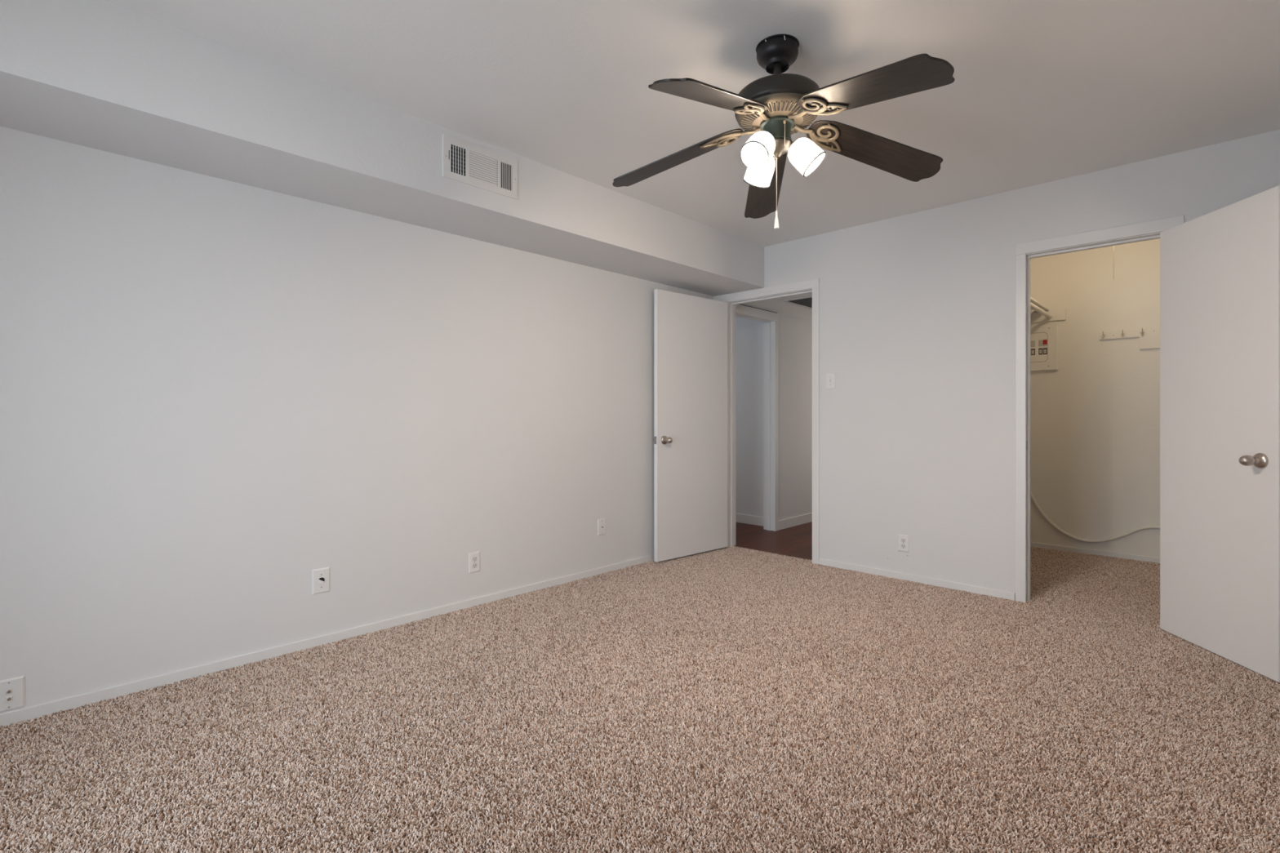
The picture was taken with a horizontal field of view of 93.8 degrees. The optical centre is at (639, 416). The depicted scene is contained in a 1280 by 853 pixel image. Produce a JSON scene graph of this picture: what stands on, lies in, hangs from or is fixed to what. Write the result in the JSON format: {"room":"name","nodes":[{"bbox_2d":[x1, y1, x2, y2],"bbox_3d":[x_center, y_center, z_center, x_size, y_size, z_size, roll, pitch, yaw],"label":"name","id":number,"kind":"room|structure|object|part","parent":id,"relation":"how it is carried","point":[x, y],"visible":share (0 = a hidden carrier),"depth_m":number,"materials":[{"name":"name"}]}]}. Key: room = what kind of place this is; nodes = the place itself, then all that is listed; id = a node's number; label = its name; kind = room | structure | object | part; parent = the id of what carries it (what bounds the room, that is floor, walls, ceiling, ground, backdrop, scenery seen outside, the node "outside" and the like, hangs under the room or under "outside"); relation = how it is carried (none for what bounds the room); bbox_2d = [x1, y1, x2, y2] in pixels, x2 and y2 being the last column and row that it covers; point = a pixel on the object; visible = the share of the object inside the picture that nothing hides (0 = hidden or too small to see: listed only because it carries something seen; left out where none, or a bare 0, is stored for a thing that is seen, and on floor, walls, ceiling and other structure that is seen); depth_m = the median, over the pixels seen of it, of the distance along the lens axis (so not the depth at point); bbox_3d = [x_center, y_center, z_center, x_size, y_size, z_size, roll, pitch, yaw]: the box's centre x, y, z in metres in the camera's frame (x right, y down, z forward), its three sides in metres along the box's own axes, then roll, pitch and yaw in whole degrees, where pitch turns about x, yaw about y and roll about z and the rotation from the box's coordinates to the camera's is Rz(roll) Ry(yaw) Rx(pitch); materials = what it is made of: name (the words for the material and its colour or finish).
{"room":"empty bedroom","nodes":[
{"label":"empty bedroom","id":0,"kind":"room"},
{"bbox_2d":[0,126,713,713],"bbox_3d":[-1.269,-0.177,3.292,0.120,2.584,5.612,0,0,44],"label":"wall","id":1,"kind":"structure","parent":0,"point":[216,393],"depth_m":2.76,"materials":[{"name":"paint"}]},
{"bbox_2d":[0,675,25,712],"bbox_3d":[-2.271,1.004,2.155,0.019,0.114,0.080,0,0,44],"label":"jack plate","id":2,"kind":"object","parent":1,"relation":"attached to","point":[12,691],"visible":1,"depth_m":2.16,"materials":[{"name":"white plastic"}]},
{"bbox_2d":[293,575,300,581],"bbox_3d":[-1.624,0.767,2.837,0.002,0.027,0.027,0,0,44],"label":"plug","id":3,"kind":"object","parent":1,"relation":"attached to","point":[296,578],"visible":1,"depth_m":2.83,"materials":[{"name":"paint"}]},
{"bbox_2d":[311,567,329,595],"bbox_3d":[-1.548,0.798,2.909,0.010,0.121,0.082,0,0,44],"label":"cable plate","id":4,"kind":"object","parent":1,"relation":"attached to","point":[320,577],"visible":1,"depth_m":2.91,"materials":[{"name":"white plastic"}]},
{"bbox_2d":[317,578,325,585],"bbox_3d":[-1.546,0.802,2.908,0.006,0.032,0.038,0,0,44],"label":"hood","id":5,"kind":"object","parent":4,"relation":"attached to","point":[320,581],"depth_m":2.91,"materials":[{"name":"white plastic"}]},
{"bbox_2d":[0,554,653,727],"bbox_3d":[-1.226,1.089,3.241,0.012,0.052,5.358,0,0,44],"label":"baseboard","id":6,"kind":"structure","parent":1,"relation":"attached to","point":[26,713],"depth_m":2.74,"materials":[{"name":"white paint"}]},
{"bbox_2d":[468,551,479,573],"bbox_3d":[-0.970,0.854,3.509,0.008,0.118,0.074,0,0,44],"label":"wall outlet","id":7,"kind":"object","parent":1,"relation":"attached to","point":[473,557],"visible":1,"depth_m":3.51,"materials":[{"name":"white plastic"}]},
{"bbox_2d":[471,563,477,568],"bbox_3d":[-0.970,0.874,3.509,0.008,0.029,0.033,0,0,44],"label":"receptacle","id":8,"kind":"object","parent":7,"relation":"attached to","point":[473,565],"depth_m":3.51,"materials":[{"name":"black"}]},
{"bbox_2d":[471,556,477,561],"bbox_3d":[-0.970,0.835,3.509,0.008,0.029,0.033,0,0,44],"label":"receptacle","id":9,"kind":"object","parent":7,"relation":"attached to","point":[473,558],"depth_m":3.51,"materials":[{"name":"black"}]},
{"bbox_2d":[597,518,605,535],"bbox_3d":[-0.266,0.780,4.230,0.018,0.116,0.076,0,0,44],"label":"plate","id":10,"kind":"object","parent":1,"relation":"attached to","point":[601,522],"visible":1,"depth_m":4.23,"materials":[{"name":"white plastic"}]},
{"bbox_2d":[0,0,764,296],"bbox_3d":[-1.045,-1.205,3.076,0.503,0.328,5.372,0,0,44],"label":"soffit","id":11,"kind":"structure","parent":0,"point":[103,75],"depth_m":2.45,"materials":[{"name":"paint"}]},
{"bbox_2d":[442,133,517,199],"bbox_3d":[-0.785,-1.234,2.976,0.008,0.201,0.416,0,0,44],"label":"air vent","id":12,"kind":"object","parent":11,"relation":"in","point":[463,162],"visible":1,"depth_m":2.96,"materials":[{"name":"white metal"}]},
{"bbox_2d":[0,521,1279,852],"bbox_3d":[0.415,1.147,3.632,5.690,0.076,8.440,0,0,44],"label":"floor","id":13,"kind":"structure","parent":0,"point":[757,770],"depth_m":1.85,"materials":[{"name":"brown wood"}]},
{"bbox_2d":[0,546,1279,852],"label":"carpet","id":14,"kind":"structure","parent":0,"point":[1145,612],"depth_m":2.13,"materials":[{"name":"beige carpet"}]},
{"bbox_2d":[653,288,727,562],"bbox_3d":[0.423,0.067,4.772,0.832,2.052,0.198,0,0,-41],"label":"door","id":15,"kind":"structure","parent":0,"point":[690,440],"depth_m":4.72,"materials":[{"name":"white paint"}]},
{"bbox_3d":[0.218,0.178,4.499,0.047,0.047,0.056,0,0,-41],"label":"knob","id":16,"kind":"part","parent":15,"relation":"part of","materials":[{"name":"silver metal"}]},
{"bbox_2d":[103,0,1279,246],"bbox_3d":[0.715,-1.419,2.639,3.880,0.100,7.430,0,0,44],"label":"ceiling","id":17,"kind":"structure","parent":0,"point":[1042,91],"depth_m":2.38,"materials":[{"name":"paint"}]},
{"bbox_2d":[612,33,954,229],"bbox_3d":[0.564,-1.032,2.232,1.238,0.675,1.292,0,0,-12],"label":"ceiling fan","id":18,"kind":"object","parent":17,"relation":"hanging from","point":[773,108],"visible":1,"depth_m":2.16,"materials":[{"name":"brown wood"}]},
{"bbox_3d":[0.141,-1.023,2.383,0.559,0.007,0.156,-14,6,23],"label":"blade","id":19,"kind":"part","parent":18,"relation":"part of","materials":[{"name":"brown wood"}]},
{"bbox_3d":[0.241,-1.024,1.920,0.156,0.007,0.559,15,22,38],"label":"blade","id":20,"kind":"part","parent":18,"relation":"part of","materials":[{"name":"brown wood"}]},
{"bbox_3d":[0.426,-0.956,2.140,0.060,0.078,0.060,0,-43,43],"label":"light bulb","id":21,"kind":"part","parent":18,"relation":"part of","materials":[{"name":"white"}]},
{"bbox_3d":[0.430,-0.962,2.143,0.104,0.108,0.104,0,-43,43],"label":"lamp shade","id":22,"kind":"part","parent":18,"relation":"part of","materials":[{"name":"white glass"}]},
{"bbox_3d":[0.469,-0.962,2.320,0.104,0.108,0.104,0,43,-17],"label":"lamp shade","id":23,"kind":"part","parent":18,"relation":"part of","materials":[{"name":"white glass"}]},
{"bbox_3d":[0.550,-1.024,2.620,0.156,0.007,0.559,-11,-14,3],"label":"blade","id":24,"kind":"part","parent":18,"relation":"part of","materials":[{"name":"brown wood"}]},
{"bbox_3d":[0.506,-0.862,2.220,0.003,0.201,0.003,0,0,44],"label":"pull chain","id":25,"kind":"part","parent":18,"relation":"part of","materials":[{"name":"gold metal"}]},
{"bbox_3d":[0.602,-0.962,2.197,0.104,0.108,0.104,-44,-9,9],"label":"lamp shade","id":26,"kind":"part","parent":18,"relation":"part of","materials":[{"name":"white glass"}]},
{"bbox_3d":[0.902,-1.022,2.305,0.559,0.007,0.156,13,-14,-12],"label":"blade","id":27,"kind":"part","parent":18,"relation":"part of","materials":[{"name":"brown wood"}]},
{"bbox_3d":[0.712,-1.023,1.872,0.156,0.007,0.559,13,6,-32],"label":"blade","id":28,"kind":"part","parent":18,"relation":"part of","materials":[{"name":"brown wood"}]},
{"bbox_2d":[1113,245,1114,279],"bbox_3d":[3.146,-1.141,3.982,0.110,0.455,0.110,0,0,44],"label":"lamp","id":29,"kind":"object","parent":17,"relation":"hanging from","point":[1113,246],"visible":0.02,"depth_m":4.00,"materials":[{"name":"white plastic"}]},
{"bbox_2d":[736,316,763,516],"bbox_3d":[0.742,-0.090,6.646,1.730,2.410,0.120,0,0,44],"label":"wall","id":30,"kind":"structure","parent":0,"point":[749,333],"depth_m":6.18,"materials":[{"name":"paint"}]},
{"bbox_2d":[736,513,763,526],"bbox_3d":[0.696,1.066,6.599,1.730,0.098,0.012,0,0,44],"label":"baseboard","id":31,"kind":"structure","parent":30,"relation":"attached to","point":[742,518],"depth_m":6.17,"materials":[{"name":"white paint"}]},
{"bbox_2d":[740,303,812,520],"bbox_3d":[1.651,0.045,6.256,0.120,2.140,2.708,0,0,44],"label":"wall","id":32,"kind":"structure","parent":0,"point":[795,333],"depth_m":6.09,"materials":[{"name":"paint"}]},
{"bbox_2d":[736,304,778,531],"bbox_3d":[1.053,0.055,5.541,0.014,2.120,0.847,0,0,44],"label":"trim","id":33,"kind":"structure","parent":32,"relation":"attached to","point":[742,309],"depth_m":5.80,"materials":[{"name":"white paint"}]},
{"bbox_2d":[741,304,777,313],"bbox_3d":[1.098,-1.010,5.596,0.002,0.008,0.695,0,0,44],"label":"trim","id":34,"kind":"structure","parent":32,"relation":"attached to","point":[741,304],"depth_m":5.61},
{"bbox_2d":[778,512,812,529],"bbox_3d":[1.994,1.066,6.516,0.012,0.098,1.858,0,0,44],"label":"baseboard","id":35,"kind":"structure","parent":32,"relation":"attached to","point":[805,518],"depth_m":6.07,"materials":[{"name":"white paint"}]},
{"bbox_2d":[745,293,812,319],"bbox_3d":[2.036,-1.090,5.884,1.190,0.130,2.708,0,0,44],"label":"ceiling","id":36,"kind":"structure","parent":0,"point":[774,304],"depth_m":5.58,"materials":[{"name":"paint"}]},
{"bbox_2d":[778,296,812,310],"bbox_3d":[1.691,-1.042,5.402,0.531,0.046,0.776,0,0,44],"label":"ceiling vent","id":37,"kind":"object","parent":36,"relation":"in","point":[805,301],"visible":0.27,"depth_m":5.34,"materials":[{"name":"white metal"}]},
{"bbox_2d":[758,129,1279,593],"bbox_3d":[1.992,-0.177,3.961,3.640,2.584,0.120,0,0,44],"label":"wall","id":38,"kind":"structure","parent":0,"point":[917,309],"depth_m":3.91,"materials":[{"name":"paint"}]},
{"bbox_2d":[713,278,819,564],"bbox_3d":[0.991,0.038,4.834,0.984,2.153,0.014,0,0,44],"label":"trim","id":39,"kind":"structure","parent":38,"relation":"attached to","point":[814,284],"depth_m":4.51,"materials":[{"name":"white paint"}]},
{"bbox_2d":[728,288,812,546],"bbox_3d":[1.070,0.068,4.851,0.812,2.094,0.120,0,0,44],"label":"trim","id":40,"kind":"structure","parent":38,"relation":"attached to","point":[732,304],"depth_m":5.11,"materials":[{"name":"white paint"}]},
{"bbox_2d":[825,372,835,389],"bbox_3d":[1.407,-0.265,4.429,0.080,0.121,0.021,0,0,44],"label":"light switch","id":41,"kind":"object","parent":38,"relation":"attached to","point":[830,378],"visible":1,"depth_m":4.43,"materials":[{"name":"white plastic"}]},
{"bbox_2d":[897,533,909,552],"bbox_3d":[1.789,0.861,4.067,0.074,0.117,0.008,0,0,44],"label":"wall outlet","id":42,"kind":"object","parent":38,"relation":"attached to","point":[903,540],"visible":1,"depth_m":4.06,"materials":[{"name":"white plastic"}]},
{"bbox_2d":[900,543,906,548],"bbox_3d":[1.789,0.880,4.067,0.033,0.029,0.008,0,0,44],"label":"receptacle","id":43,"kind":"object","parent":42,"relation":"attached to","point":[902,545],"depth_m":4.06,"materials":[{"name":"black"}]},
{"bbox_2d":[900,537,906,542],"bbox_3d":[1.789,0.841,4.067,0.033,0.029,0.008,0,0,44],"label":"receptacle","id":44,"kind":"object","parent":42,"relation":"attached to","point":[902,540],"depth_m":4.06,"materials":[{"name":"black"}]},
{"bbox_2d":[819,558,1015,600],"bbox_3d":[1.803,1.089,4.051,1.272,0.052,0.012,0,0,44],"label":"baseboard","id":45,"kind":"structure","parent":38,"relation":"attached to","point":[1005,595],"depth_m":3.97,"materials":[{"name":"white paint"}]},
{"bbox_2d":[1015,214,1184,603],"bbox_3d":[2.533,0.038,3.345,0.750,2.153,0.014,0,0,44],"label":"trim","id":46,"kind":"structure","parent":38,"relation":"attached to","point":[1161,224],"depth_m":3.57,"materials":[{"name":"white paint"}]},
{"bbox_2d":[1160,185,1279,682],"bbox_3d":[2.693,0.072,2.803,0.198,2.062,0.650,0,0,5],"label":"door","id":47,"kind":"structure","parent":38,"relation":"in","point":[1220,268],"depth_m":2.75,"materials":[{"name":"white paint"}]},
{"bbox_3d":[2.599,0.188,2.563,0.056,0.047,0.047,0,0,5],"label":"knob","id":48,"kind":"part","parent":47,"relation":"part of","materials":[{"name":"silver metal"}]},
{"bbox_2d":[1030,238,1159,558],"bbox_3d":[3.873,-0.127,4.670,1.920,2.484,0.120,0,0,44],"label":"wall","id":49,"kind":"structure","parent":0,"point":[1095,419],"depth_m":4.79,"materials":[{"name":"paint"}]},
{"bbox_2d":[1030,296,1048,311],"bbox_3d":[2.731,-0.897,4.510,0.300,0.019,1.698,0,0,44],"label":"closet shelf","id":50,"kind":"object","parent":49,"relation":"attached to","point":[1033,300],"visible":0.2,"depth_m":4.76,"materials":[{"name":"paint"}]},
{"bbox_2d":[1030,302,1052,318],"bbox_3d":[2.845,-0.835,4.400,0.033,0.033,1.698,0,0,44],"label":"closet rod","id":51,"kind":"object","parent":49,"relation":"attached to","point":[1033,306],"visible":0.34,"depth_m":4.68,"materials":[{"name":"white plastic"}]},
{"bbox_2d":[1030,324,1057,371],"bbox_3d":[3.334,-0.578,5.081,0.352,0.380,0.038,0,0,44],"label":"breaker panel","id":52,"kind":"object","parent":49,"relation":"attached to","point":[1043,338],"visible":0.46,"depth_m":5.01,"materials":[{"name":"paint"}]},
{"bbox_3d":[3.388,-0.624,5.008,0.028,0.038,0.008,0,0,44],"label":"handle","id":53,"kind":"part","parent":52,"relation":"part of","materials":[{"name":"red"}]},
{"bbox_2d":[1030,309,1066,323],"bbox_3d":[3.356,-0.842,5.074,0.415,0.087,0.019,0,0,44],"label":"cleat","id":54,"kind":"object","parent":49,"relation":"attached to","point":[1060,314],"visible":0.56,"depth_m":5.00,"materials":[{"name":"paint"}]},
{"bbox_2d":[1030,542,1159,563],"bbox_3d":[3.863,1.092,4.588,1.820,0.046,0.012,0,0,44],"label":"baseboard","id":55,"kind":"structure","parent":49,"relation":"attached to","point":[1124,556],"depth_m":4.79,"materials":[{"name":"white paint"}]},
{"bbox_2d":[1030,490,1159,542],"bbox_3d":[3.852,0.548,4.585,1.828,0.932,0.024,0,0,44],"label":"cable","id":56,"kind":"object","parent":49,"relation":"attached to","point":[1032,496],"visible":0.58,"depth_m":4.81,"materials":[{"name":"white plastic"}]},
{"bbox_2d":[1099,327,1159,339],"bbox_3d":[3.959,-0.644,4.463,0.860,0.065,0.059,0,0,44],"label":"hook rail","id":57,"kind":"object","parent":49,"relation":"attached to","point":[1141,332],"visible":0.46,"depth_m":4.64,"materials":[{"name":"paint"}]},
{"bbox_2d":[1139,335,1159,349],"bbox_3d":[4.035,-0.565,4.418,0.537,0.095,0.019,0,0,44],"label":"wood block","id":58,"kind":"object","parent":49,"relation":"attached to","point":[1145,342],"visible":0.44,"depth_m":4.55,"materials":[{"name":"paint"}]}
]}

